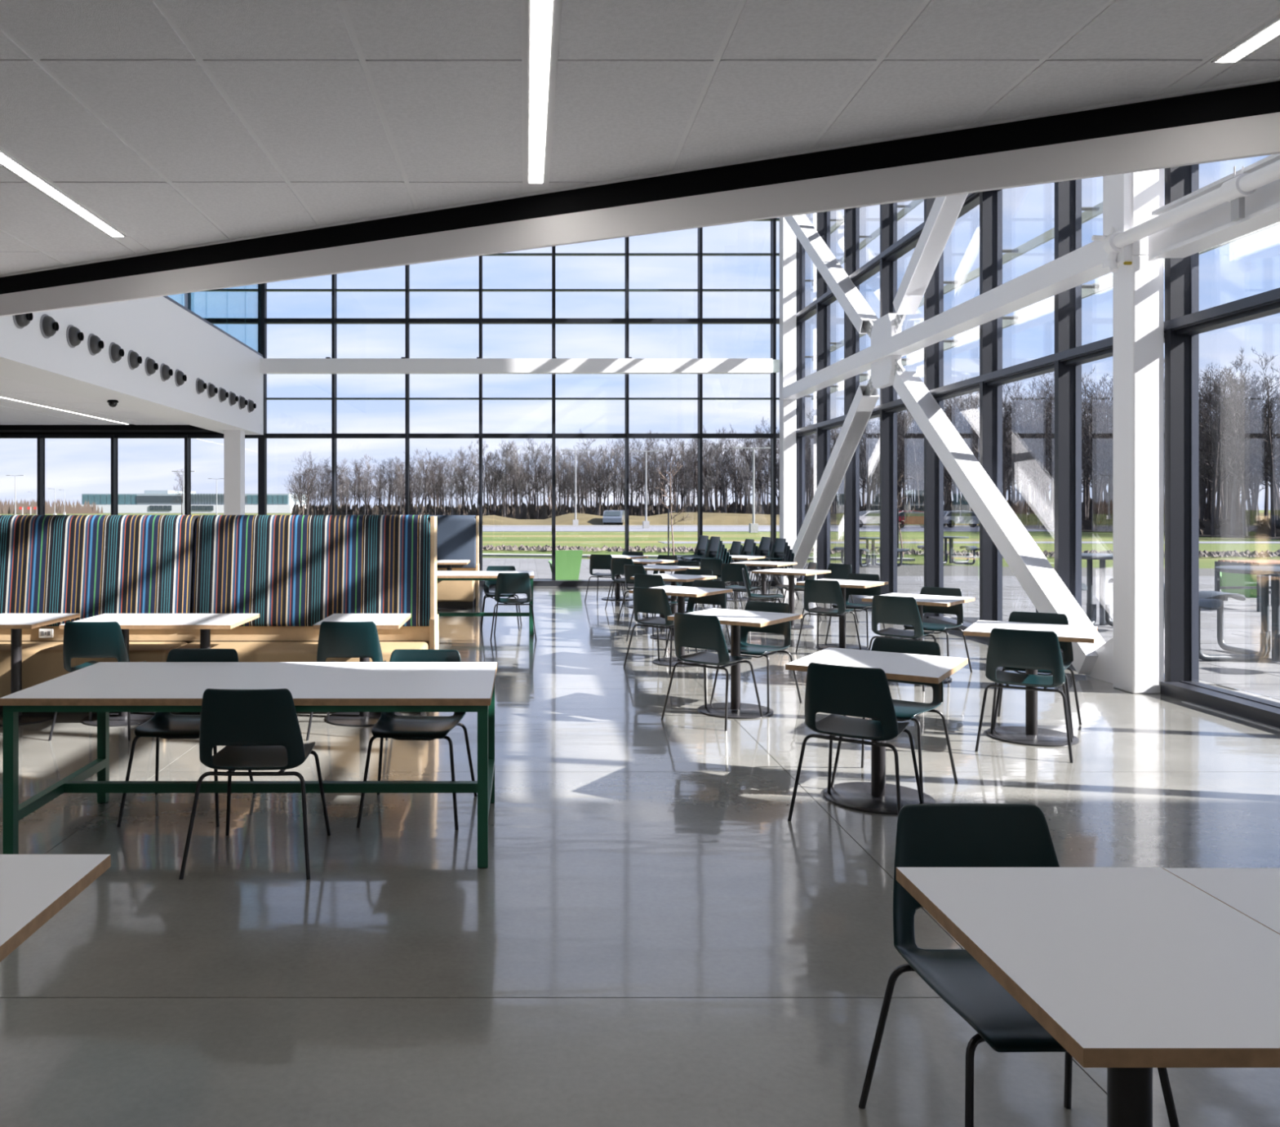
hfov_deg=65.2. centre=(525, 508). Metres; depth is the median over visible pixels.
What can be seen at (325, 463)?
bare tree
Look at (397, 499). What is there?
bare tree
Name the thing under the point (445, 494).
bare tree
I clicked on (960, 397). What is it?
bare tree
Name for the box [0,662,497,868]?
table
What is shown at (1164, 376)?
bare tree
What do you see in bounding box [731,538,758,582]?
dining chair
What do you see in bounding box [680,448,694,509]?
bare tree
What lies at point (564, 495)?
bare tree
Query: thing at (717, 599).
dining chair
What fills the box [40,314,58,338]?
air nozzle
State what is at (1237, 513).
bare tree
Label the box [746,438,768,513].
bare tree
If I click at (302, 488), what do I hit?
bare tree
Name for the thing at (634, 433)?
bare tree
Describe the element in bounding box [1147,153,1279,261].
beam
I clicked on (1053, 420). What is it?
bare tree
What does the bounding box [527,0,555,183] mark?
recessed light
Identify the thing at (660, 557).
dining chair
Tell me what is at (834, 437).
bare tree
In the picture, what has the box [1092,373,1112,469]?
bare tree
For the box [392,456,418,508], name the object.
bare tree
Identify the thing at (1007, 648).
dining chair
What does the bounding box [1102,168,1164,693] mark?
steel column
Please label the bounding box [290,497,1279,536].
undergrowth
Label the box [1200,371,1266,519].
bare tree
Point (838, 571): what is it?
dining chair
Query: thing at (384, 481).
bare tree
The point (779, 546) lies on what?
dining chair
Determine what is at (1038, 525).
bare tree
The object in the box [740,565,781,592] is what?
dining chair
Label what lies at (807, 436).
bare tree
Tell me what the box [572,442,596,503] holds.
bare tree
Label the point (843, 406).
bare tree
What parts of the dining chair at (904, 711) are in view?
leg, leg, seat frame, leg, leg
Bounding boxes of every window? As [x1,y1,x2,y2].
[0,217,779,586]
[795,164,1279,730]
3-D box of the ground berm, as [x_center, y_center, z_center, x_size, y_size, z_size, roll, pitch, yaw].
[44.000,0.947,107.000,128.000,1.327,36.000,0,0,0]
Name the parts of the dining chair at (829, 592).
leg, leg, seat frame, leg, leg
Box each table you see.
[0,613,79,726]
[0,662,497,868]
[0,854,111,962]
[59,613,180,727]
[145,613,259,715]
[312,613,411,727]
[436,560,470,610]
[436,570,533,635]
[587,555,648,600]
[626,559,678,608]
[629,586,732,666]
[630,573,716,640]
[641,564,699,619]
[667,608,802,719]
[726,555,766,601]
[729,560,797,594]
[751,568,831,629]
[785,647,968,815]
[795,578,888,650]
[833,537,910,567]
[862,593,974,683]
[896,867,1279,1126]
[917,536,979,564]
[963,620,1097,746]
[1035,553,1164,628]
[1163,868,1279,934]
[1199,565,1279,661]
[1214,560,1279,612]
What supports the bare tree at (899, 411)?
on the ground wood at (1082, 531)
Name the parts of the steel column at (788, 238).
splice plate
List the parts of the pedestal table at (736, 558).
post, plate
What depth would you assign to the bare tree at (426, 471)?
163.19 m
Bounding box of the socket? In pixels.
[39,628,53,638]
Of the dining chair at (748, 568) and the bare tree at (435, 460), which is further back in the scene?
the bare tree at (435, 460)
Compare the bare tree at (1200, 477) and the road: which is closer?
the bare tree at (1200, 477)
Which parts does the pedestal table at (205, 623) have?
plate, post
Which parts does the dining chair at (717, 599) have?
leg, leg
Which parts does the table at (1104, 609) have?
seat, post, seat arm, post, seat arm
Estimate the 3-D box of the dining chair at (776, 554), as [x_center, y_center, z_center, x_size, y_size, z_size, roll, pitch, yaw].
[4.243,0.976,17.173,0.582,0.800,0.554,0,0,-13]
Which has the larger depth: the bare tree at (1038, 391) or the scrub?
the scrub
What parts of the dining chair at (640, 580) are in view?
leg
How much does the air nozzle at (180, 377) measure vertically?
0.260 m
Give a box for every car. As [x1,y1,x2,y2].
[602,510,624,524]
[842,510,879,527]
[898,510,924,528]
[943,510,979,528]
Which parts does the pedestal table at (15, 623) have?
post, plate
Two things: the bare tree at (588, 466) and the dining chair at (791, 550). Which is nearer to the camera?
the dining chair at (791, 550)
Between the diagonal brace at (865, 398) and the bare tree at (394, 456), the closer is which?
the diagonal brace at (865, 398)
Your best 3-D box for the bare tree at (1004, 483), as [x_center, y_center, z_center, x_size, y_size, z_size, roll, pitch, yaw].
[42.267,-4.785,86.986,5.965,13.338,5.848,0,0,8]
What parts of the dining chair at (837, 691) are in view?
leg, leg, leg, leg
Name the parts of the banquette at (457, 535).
wood rail, panel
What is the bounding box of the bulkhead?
[0,296,263,435]
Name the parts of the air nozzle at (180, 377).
spout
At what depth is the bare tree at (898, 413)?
110.85 m
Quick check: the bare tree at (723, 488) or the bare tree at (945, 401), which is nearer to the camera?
the bare tree at (945, 401)
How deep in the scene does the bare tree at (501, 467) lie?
157.82 m
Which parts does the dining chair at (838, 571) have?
leg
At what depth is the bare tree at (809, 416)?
124.54 m
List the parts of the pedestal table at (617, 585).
plate, post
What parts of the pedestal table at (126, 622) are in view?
plate, post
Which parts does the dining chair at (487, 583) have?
leg, leg, leg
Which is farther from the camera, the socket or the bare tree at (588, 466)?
the bare tree at (588, 466)
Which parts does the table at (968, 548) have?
seat arm, post, post, post, seat arm, seat arm, seat, seat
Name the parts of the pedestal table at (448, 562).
post, plate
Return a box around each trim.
[0,80,1279,294]
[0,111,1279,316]
[0,364,249,435]
[0,424,217,432]
[163,295,262,356]
[482,525,978,526]
[482,553,915,560]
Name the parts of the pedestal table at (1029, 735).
post, plate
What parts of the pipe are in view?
lever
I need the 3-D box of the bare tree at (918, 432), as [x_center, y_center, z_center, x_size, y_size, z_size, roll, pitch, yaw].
[41.375,-4.251,101.276,5.051,12.256,3.850,0,0,-43]
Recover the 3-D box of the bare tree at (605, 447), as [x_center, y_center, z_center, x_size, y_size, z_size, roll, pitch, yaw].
[10.900,-3.742,148.080,3.761,11.190,3.874,0,0,-6]
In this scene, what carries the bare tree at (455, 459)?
on the ground wood at (1082, 531)
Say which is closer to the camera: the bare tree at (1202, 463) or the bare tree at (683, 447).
the bare tree at (1202, 463)
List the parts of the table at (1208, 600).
seat, seat, seat arm, seat arm, post, post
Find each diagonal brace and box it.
[784,213,878,338]
[786,375,879,577]
[893,193,968,334]
[893,359,1112,684]
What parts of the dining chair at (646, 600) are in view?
leg, leg, leg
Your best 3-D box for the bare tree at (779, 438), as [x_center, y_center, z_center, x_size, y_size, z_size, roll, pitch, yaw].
[33.126,-3.888,126.283,3.863,11.496,3.980,0,0,-41]
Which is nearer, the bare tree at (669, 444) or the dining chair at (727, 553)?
the dining chair at (727, 553)
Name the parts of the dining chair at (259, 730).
leg, leg, seat frame, leg, leg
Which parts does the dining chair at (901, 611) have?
leg, seat frame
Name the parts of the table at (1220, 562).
leg, rail, frame, leg, leg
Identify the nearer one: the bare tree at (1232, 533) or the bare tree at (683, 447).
the bare tree at (1232, 533)
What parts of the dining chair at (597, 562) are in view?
leg, leg, leg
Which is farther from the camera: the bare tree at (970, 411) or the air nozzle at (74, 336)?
the bare tree at (970, 411)
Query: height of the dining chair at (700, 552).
0.800 m
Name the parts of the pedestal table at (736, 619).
post, plate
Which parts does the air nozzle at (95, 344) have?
spout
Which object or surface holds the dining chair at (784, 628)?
on the floor
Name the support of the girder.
attached to the window at (262, 321)
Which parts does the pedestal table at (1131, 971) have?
post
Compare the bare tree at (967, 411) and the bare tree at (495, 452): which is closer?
the bare tree at (967, 411)
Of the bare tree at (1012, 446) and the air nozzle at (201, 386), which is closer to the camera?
the air nozzle at (201, 386)
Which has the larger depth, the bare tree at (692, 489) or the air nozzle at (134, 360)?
the bare tree at (692, 489)
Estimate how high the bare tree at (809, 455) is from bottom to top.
12.903 m
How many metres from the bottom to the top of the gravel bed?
0.168 m
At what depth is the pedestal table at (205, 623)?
7.31 m
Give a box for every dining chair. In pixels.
[48,622,155,741]
[116,648,255,827]
[178,688,330,879]
[306,621,387,740]
[356,649,477,830]
[480,565,521,631]
[489,573,536,640]
[584,554,623,603]
[604,558,634,609]
[611,551,644,597]
[617,564,671,625]
[623,586,697,674]
[626,573,677,642]
[653,555,678,584]
[654,560,705,616]
[660,568,715,634]
[661,613,763,731]
[663,580,730,658]
[668,535,708,584]
[674,539,710,573]
[679,536,719,584]
[694,558,742,610]
[695,540,722,563]
[702,555,735,606]
[710,600,801,712]
[711,544,729,594]
[712,551,733,602]
[716,563,762,609]
[722,548,732,598]
[728,541,741,562]
[730,542,759,586]
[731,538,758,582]
[731,544,742,555]
[737,537,774,580]
[738,544,777,583]
[739,540,777,585]
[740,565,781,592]
[742,568,782,593]
[742,568,784,603]
[748,537,788,586]
[750,542,788,585]
[750,546,795,592]
[752,549,796,596]
[754,546,760,585]
[755,552,799,599]
[774,561,822,620]
[787,662,923,822]
[795,579,861,653]
[800,563,858,626]
[825,573,886,648]
[831,637,957,799]
[858,803,1179,1126]
[868,595,936,691]
[903,586,972,678]
[974,628,1073,763]
[993,611,1081,737]
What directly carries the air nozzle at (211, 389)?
attached to the bulkhead
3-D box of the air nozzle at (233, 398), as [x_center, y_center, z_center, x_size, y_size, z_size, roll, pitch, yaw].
[-5.183,-1.960,17.650,0.124,0.260,0.260,0,0,0]
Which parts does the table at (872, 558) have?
seat, seat arm, seat, seat arm, post, post, post, seat arm, seat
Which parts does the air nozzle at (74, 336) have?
spout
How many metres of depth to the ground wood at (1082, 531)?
56.95 m
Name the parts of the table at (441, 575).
apron rail, leg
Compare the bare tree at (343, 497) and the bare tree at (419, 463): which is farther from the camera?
the bare tree at (343, 497)
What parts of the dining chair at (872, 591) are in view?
leg, leg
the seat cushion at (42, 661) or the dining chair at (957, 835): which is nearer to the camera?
the dining chair at (957, 835)
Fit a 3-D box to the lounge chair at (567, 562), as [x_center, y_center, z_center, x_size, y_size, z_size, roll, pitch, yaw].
[0.869,1.246,21.910,0.680,0.680,0.740,0,0,-8]
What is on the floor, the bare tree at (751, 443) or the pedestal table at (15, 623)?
the pedestal table at (15, 623)
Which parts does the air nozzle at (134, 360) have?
spout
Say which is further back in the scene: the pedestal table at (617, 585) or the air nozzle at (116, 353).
the pedestal table at (617, 585)
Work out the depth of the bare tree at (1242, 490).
57.10 m
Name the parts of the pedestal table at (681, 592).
plate, post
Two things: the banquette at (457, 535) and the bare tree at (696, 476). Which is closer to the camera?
the banquette at (457, 535)
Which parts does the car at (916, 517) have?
glass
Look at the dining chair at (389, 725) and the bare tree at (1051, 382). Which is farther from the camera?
the bare tree at (1051, 382)
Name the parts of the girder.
plate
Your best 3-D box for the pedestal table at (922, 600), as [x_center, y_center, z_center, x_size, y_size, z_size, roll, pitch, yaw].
[3.620,1.190,9.120,0.760,0.740,0.760,0,0,41]
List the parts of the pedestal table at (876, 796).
post, plate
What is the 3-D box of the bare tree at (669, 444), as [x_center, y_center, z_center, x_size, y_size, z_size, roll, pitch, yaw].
[21.617,-4.599,143.544,4.817,12.986,6.057,0,0,30]
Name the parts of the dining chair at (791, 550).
leg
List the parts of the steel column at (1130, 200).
plate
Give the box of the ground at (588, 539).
[0,510,1279,568]
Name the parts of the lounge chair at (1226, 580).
panel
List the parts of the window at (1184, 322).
rail, rail, rail, sill, rail, glass pane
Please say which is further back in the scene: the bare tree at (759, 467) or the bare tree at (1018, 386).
the bare tree at (759, 467)
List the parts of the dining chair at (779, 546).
seat frame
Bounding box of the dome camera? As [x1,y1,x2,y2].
[106,400,118,407]
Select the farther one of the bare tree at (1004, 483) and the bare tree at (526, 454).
the bare tree at (526, 454)
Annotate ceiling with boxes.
[0,0,1279,274]
[0,375,188,425]
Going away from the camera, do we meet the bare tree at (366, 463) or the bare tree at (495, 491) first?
the bare tree at (495, 491)
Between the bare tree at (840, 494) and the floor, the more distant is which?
the bare tree at (840, 494)
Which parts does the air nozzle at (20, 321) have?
spout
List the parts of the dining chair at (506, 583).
leg, leg, leg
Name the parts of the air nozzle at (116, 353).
spout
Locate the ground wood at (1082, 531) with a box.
[1024,527,1279,539]
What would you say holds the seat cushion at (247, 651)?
on the banquette at (295, 572)
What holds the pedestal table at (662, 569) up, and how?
on the floor
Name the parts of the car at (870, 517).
glass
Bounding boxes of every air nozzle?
[12,312,32,328]
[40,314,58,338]
[66,324,84,347]
[87,333,103,355]
[108,342,124,363]
[127,350,142,369]
[144,356,158,376]
[160,363,173,381]
[174,368,186,386]
[195,377,206,394]
[207,382,217,398]
[218,387,228,402]
[228,391,238,406]
[238,395,247,409]
[247,399,256,413]
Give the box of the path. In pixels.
[657,541,1279,543]
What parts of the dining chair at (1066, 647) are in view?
leg, leg, seat frame, leg, leg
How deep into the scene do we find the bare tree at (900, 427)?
115.19 m
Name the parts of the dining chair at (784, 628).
leg, seat frame, leg, leg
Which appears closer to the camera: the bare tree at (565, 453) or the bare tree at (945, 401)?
the bare tree at (945, 401)
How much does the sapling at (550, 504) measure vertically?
3.516 m
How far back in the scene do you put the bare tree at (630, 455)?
140.75 m
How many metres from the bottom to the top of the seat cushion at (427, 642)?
0.370 m
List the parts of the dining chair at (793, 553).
leg, seat frame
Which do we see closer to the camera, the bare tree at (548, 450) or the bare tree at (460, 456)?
the bare tree at (548, 450)
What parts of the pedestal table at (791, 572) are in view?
post, plate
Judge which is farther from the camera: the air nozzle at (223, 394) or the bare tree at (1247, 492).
the bare tree at (1247, 492)
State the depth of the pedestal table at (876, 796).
5.29 m
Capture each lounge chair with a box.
[548,550,582,579]
[1219,559,1257,598]
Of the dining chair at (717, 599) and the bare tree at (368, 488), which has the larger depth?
the bare tree at (368, 488)
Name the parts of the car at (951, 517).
glass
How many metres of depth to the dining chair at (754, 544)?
18.71 m
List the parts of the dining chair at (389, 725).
leg, leg, seat frame, leg, leg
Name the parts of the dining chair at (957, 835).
leg, leg, leg, leg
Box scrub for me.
[0,499,102,514]
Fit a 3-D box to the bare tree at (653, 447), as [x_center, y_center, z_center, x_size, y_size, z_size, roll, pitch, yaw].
[18.740,-4.801,143.811,4.643,13.411,4.507,0,0,42]
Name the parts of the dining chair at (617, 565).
leg, leg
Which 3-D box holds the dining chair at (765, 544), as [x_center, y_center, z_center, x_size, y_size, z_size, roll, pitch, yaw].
[4.154,0.914,17.984,0.582,0.800,0.554,0,0,-13]
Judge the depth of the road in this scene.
76.88 m
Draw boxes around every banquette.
[0,515,439,714]
[430,515,479,608]
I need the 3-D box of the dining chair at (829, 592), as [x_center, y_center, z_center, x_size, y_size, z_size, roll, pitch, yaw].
[3.324,1.162,10.811,0.554,0.800,0.582,0,0,37]
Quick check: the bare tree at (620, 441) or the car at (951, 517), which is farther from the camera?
the bare tree at (620, 441)
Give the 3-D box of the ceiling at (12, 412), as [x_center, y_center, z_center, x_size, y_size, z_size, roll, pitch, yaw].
[-8.698,-2.289,12.475,5.804,1.302,13.750,0,0,0]
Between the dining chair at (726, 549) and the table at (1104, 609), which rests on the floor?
the table at (1104, 609)
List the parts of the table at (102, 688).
leg, rail, leg, apron rail, leg, rail, leg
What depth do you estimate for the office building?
350.66 m
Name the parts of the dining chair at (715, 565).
leg, leg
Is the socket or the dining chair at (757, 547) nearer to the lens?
the socket
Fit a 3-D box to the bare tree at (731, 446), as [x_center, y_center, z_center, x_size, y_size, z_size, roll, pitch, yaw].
[27.907,-3.899,131.756,3.618,11.519,4.748,0,0,-26]
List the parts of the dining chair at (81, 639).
leg, leg, leg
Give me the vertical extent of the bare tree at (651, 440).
12.878 m
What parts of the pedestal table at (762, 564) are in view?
post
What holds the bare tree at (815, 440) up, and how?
on the ground wood at (1082, 531)
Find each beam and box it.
[782,240,1111,399]
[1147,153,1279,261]
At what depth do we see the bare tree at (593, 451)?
151.93 m
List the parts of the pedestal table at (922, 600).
post, plate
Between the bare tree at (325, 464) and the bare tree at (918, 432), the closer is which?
the bare tree at (918, 432)
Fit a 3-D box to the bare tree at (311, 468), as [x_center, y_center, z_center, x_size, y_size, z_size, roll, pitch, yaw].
[-40.273,-2.946,185.465,3.531,9.518,4.440,0,0,-13]
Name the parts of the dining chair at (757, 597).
seat frame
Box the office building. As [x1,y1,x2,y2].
[71,490,306,513]
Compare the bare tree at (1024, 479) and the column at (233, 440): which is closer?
the column at (233, 440)
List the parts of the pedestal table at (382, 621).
post, plate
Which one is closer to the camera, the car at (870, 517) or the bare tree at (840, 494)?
the car at (870, 517)
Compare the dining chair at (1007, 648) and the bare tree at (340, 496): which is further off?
the bare tree at (340, 496)
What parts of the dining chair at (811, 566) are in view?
seat frame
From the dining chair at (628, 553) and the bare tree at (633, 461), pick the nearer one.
the dining chair at (628, 553)
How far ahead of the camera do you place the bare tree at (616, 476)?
146.93 m
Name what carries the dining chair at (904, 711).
on the floor
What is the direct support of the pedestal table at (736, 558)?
on the floor
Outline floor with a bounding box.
[0,557,1279,1126]
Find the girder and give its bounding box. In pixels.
[259,356,779,373]
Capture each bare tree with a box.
[169,467,192,515]
[284,450,331,515]
[288,476,301,515]
[290,467,311,506]
[297,466,317,506]
[302,468,316,504]
[308,462,326,515]
[311,465,330,508]
[315,462,330,507]
[320,456,342,515]
[322,469,338,514]
[324,466,342,497]
[336,457,348,508]
[336,462,351,506]
[338,466,356,515]
[342,458,363,515]
[344,457,368,515]
[351,466,368,508]
[355,453,375,515]
[355,462,373,515]
[363,456,387,506]
[370,465,383,505]
[370,465,392,515]
[377,458,403,506]
[386,456,400,506]
[387,464,404,510]
[391,462,412,515]
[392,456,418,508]
[399,452,423,505]
[409,448,429,515]
[409,466,422,505]
[412,457,435,515]
[413,450,435,506]
[417,460,437,511]
[424,448,450,515]
[428,454,449,510]
[434,458,448,515]
[436,462,453,508]
[437,449,465,515]
[444,441,472,515]
[444,457,471,514]
[453,449,483,505]
[453,452,479,507]
[460,450,488,508]
[469,453,490,506]
[470,447,496,507]
[471,438,502,515]
[484,452,505,515]
[484,453,509,515]
[486,438,520,517]
[491,440,519,516]
[493,444,515,506]
[500,440,529,511]
[507,440,530,519]
[507,446,529,505]
[508,450,533,507]
[519,449,539,503]
[520,438,557,519]
[520,445,548,511]
[528,445,551,503]
[533,442,555,504]
[536,448,551,513]
[542,445,571,494]
[545,451,577,514]
[555,450,574,506]
[557,450,577,506]
[562,447,583,513]
[565,444,586,513]
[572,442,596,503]
[573,451,600,511]
[575,429,612,515]
[580,443,608,515]
[586,447,608,515]
[592,450,618,504]
[595,439,624,506]
[595,440,624,510]
[600,445,624,497]
[607,438,635,502]
[612,444,631,502]
[615,439,644,515]
[618,448,640,506]
[628,438,657,515]
[628,449,649,506]
[631,432,662,497]
[632,432,665,505]
[636,431,671,512]
[647,448,668,515]
[649,442,678,506]
[657,443,683,512]
[658,438,688,512]
[665,438,693,512]
[669,438,697,512]
[672,425,712,512]
[673,444,697,511]
[675,438,710,511]
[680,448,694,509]
[684,438,706,488]
[695,440,719,512]
[696,440,719,512]
[702,438,729,512]
[703,422,739,506]
[704,426,739,513]
[713,443,735,507]
[720,438,748,513]
[722,442,746,504]
[724,427,759,514]
[724,431,755,511]
[732,443,762,504]
[737,423,770,514]
[746,425,769,506]
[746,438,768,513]
[746,439,778,514]
[755,441,779,494]
[760,417,779,492]
[762,440,779,506]
[765,438,779,488]
[777,435,813,491]
[804,408,835,483]
[804,420,816,498]
[804,433,816,503]
[804,435,816,491]
[804,440,816,481]
[808,428,835,493]
[814,428,844,514]
[815,426,844,514]
[830,427,843,510]
[830,430,864,511]
[835,405,877,477]
[859,420,879,510]
[859,420,879,511]
[859,425,871,507]
[860,417,879,510]
[863,422,879,486]
[870,411,906,473]
[872,413,920,487]
[874,409,923,510]
[874,435,902,476]
[875,398,921,510]
[875,426,921,489]
[877,411,923,504]
[897,408,955,511]
[897,409,924,511]
[899,417,924,487]
[902,425,923,506]
[915,423,945,482]
[917,377,979,508]
[920,395,977,496]
[921,395,962,478]
[943,400,968,505]
[943,410,976,501]
[944,397,976,502]
[944,400,967,502]
[948,393,979,511]
[952,377,979,511]
[957,411,979,456]
[958,391,1007,460]
[967,385,1014,466]
[972,383,1029,499]
[972,394,1022,481]
[972,405,1021,479]
[1002,385,1053,523]
[1002,387,1051,524]
[1002,390,1044,502]
[1002,400,1054,524]
[1002,401,1030,507]
[1002,408,1029,502]
[1004,395,1054,514]
[1007,380,1054,510]
[1009,380,1054,528]
[1012,372,1091,479]
[1017,390,1086,517]
[1025,403,1054,521]
[1026,382,1101,468]
[1028,377,1054,472]
[1031,391,1089,476]
[1038,383,1097,467]
[1051,400,1107,488]
[1081,364,1111,519]
[1081,374,1112,511]
[1081,378,1107,518]
[1081,380,1112,522]
[1081,383,1112,525]
[1081,386,1112,531]
[1081,390,1109,530]
[1081,396,1112,518]
[1083,377,1112,474]
[1091,395,1112,466]
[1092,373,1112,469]
[1102,391,1112,473]
[1164,347,1250,535]
[1164,359,1164,456]
[1164,371,1217,483]
[1164,376,1216,471]
[1164,391,1220,468]
[1164,395,1164,520]
[1164,403,1212,475]
[1199,350,1278,536]
[1199,363,1267,524]
[1199,367,1242,519]
[1199,368,1279,536]
[1199,373,1239,513]
[1199,387,1214,482]
[1199,407,1230,519]
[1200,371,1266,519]
[1200,373,1256,519]
[1200,373,1279,515]
[1204,375,1275,522]
[1210,381,1270,523]
[1211,376,1279,525]
[1222,384,1279,521]
[1229,347,1279,537]
[1235,373,1279,523]
[1247,394,1279,482]
[1252,390,1279,516]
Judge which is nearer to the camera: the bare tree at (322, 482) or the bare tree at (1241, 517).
the bare tree at (1241, 517)
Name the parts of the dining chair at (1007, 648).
leg, leg, leg, leg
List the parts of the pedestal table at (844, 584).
plate, post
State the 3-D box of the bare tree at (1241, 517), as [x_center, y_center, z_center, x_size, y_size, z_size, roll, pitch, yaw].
[46.874,-3.322,64.771,5.058,10.307,3.489,0,0,3]
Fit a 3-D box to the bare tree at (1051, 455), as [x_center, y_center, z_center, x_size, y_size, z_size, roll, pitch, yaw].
[44.134,-3.679,82.926,4.609,11.040,4.688,0,0,14]
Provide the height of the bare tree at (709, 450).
11.478 m
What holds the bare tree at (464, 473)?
on the ground wood at (1082, 531)
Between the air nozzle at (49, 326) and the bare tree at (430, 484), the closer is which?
the air nozzle at (49, 326)
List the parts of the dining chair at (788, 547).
seat frame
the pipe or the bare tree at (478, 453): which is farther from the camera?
the bare tree at (478, 453)
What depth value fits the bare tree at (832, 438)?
124.00 m
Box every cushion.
[0,515,198,626]
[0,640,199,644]
[0,641,187,697]
[176,641,428,662]
[191,515,431,626]
[210,630,439,649]
[430,515,475,568]
[436,580,475,601]
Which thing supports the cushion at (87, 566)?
on the banquette at (295, 572)
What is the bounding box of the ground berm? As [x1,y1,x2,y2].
[482,512,1270,525]
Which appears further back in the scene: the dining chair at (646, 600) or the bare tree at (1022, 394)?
the bare tree at (1022, 394)
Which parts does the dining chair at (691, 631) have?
leg, leg, seat frame, leg, leg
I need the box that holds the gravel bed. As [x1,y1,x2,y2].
[482,544,1279,557]
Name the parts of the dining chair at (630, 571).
leg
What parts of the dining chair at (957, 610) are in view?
seat frame, leg, leg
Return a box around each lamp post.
[5,475,24,515]
[172,471,195,515]
[208,478,223,515]
[560,449,591,525]
[629,450,662,528]
[733,447,770,533]
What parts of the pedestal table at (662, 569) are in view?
post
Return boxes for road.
[482,526,1054,531]
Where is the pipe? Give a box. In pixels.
[1091,159,1279,272]
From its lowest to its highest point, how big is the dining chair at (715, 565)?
0.800 m
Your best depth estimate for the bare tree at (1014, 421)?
84.46 m
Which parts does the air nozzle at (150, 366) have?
spout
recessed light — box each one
[0,149,125,236]
[0,395,129,424]
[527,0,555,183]
[1211,15,1279,62]
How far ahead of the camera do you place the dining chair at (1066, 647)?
7.15 m
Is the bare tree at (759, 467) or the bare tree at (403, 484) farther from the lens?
the bare tree at (403, 484)
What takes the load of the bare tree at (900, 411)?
on the ground wood at (1082, 531)
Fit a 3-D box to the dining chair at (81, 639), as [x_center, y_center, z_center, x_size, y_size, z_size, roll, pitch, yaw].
[-2.930,1.162,6.946,0.554,0.800,0.582,0,0,0]
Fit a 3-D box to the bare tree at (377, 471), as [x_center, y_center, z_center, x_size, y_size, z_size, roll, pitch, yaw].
[-25.419,-2.957,172.140,4.046,9.527,3.978,0,0,-38]
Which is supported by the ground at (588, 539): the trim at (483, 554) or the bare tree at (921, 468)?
the trim at (483, 554)
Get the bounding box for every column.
[223,430,244,515]
[779,217,796,585]
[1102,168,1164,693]
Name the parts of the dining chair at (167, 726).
leg, leg, seat frame, leg, leg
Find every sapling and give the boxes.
[546,483,559,534]
[654,457,693,555]
[897,470,915,557]
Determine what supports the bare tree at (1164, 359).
on the ground wood at (1082, 531)
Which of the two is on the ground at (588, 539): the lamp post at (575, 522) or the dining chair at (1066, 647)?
the lamp post at (575, 522)
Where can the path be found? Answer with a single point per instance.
(663, 542)
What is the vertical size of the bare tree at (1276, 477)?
8.968 m
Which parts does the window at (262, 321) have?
glass pane, glass pane, glass pane, glass pane, glass pane, sill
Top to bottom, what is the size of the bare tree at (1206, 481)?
10.847 m
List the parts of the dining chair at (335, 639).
leg, leg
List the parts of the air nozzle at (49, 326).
spout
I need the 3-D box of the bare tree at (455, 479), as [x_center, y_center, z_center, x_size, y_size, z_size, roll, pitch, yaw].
[-10.575,-3.353,158.104,4.541,10.363,4.259,0,0,-27]
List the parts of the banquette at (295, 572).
wood rail, panel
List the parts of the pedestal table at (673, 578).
plate, post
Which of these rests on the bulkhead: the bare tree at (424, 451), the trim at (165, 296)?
the trim at (165, 296)
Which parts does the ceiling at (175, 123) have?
slot trim, slot trim, slot trim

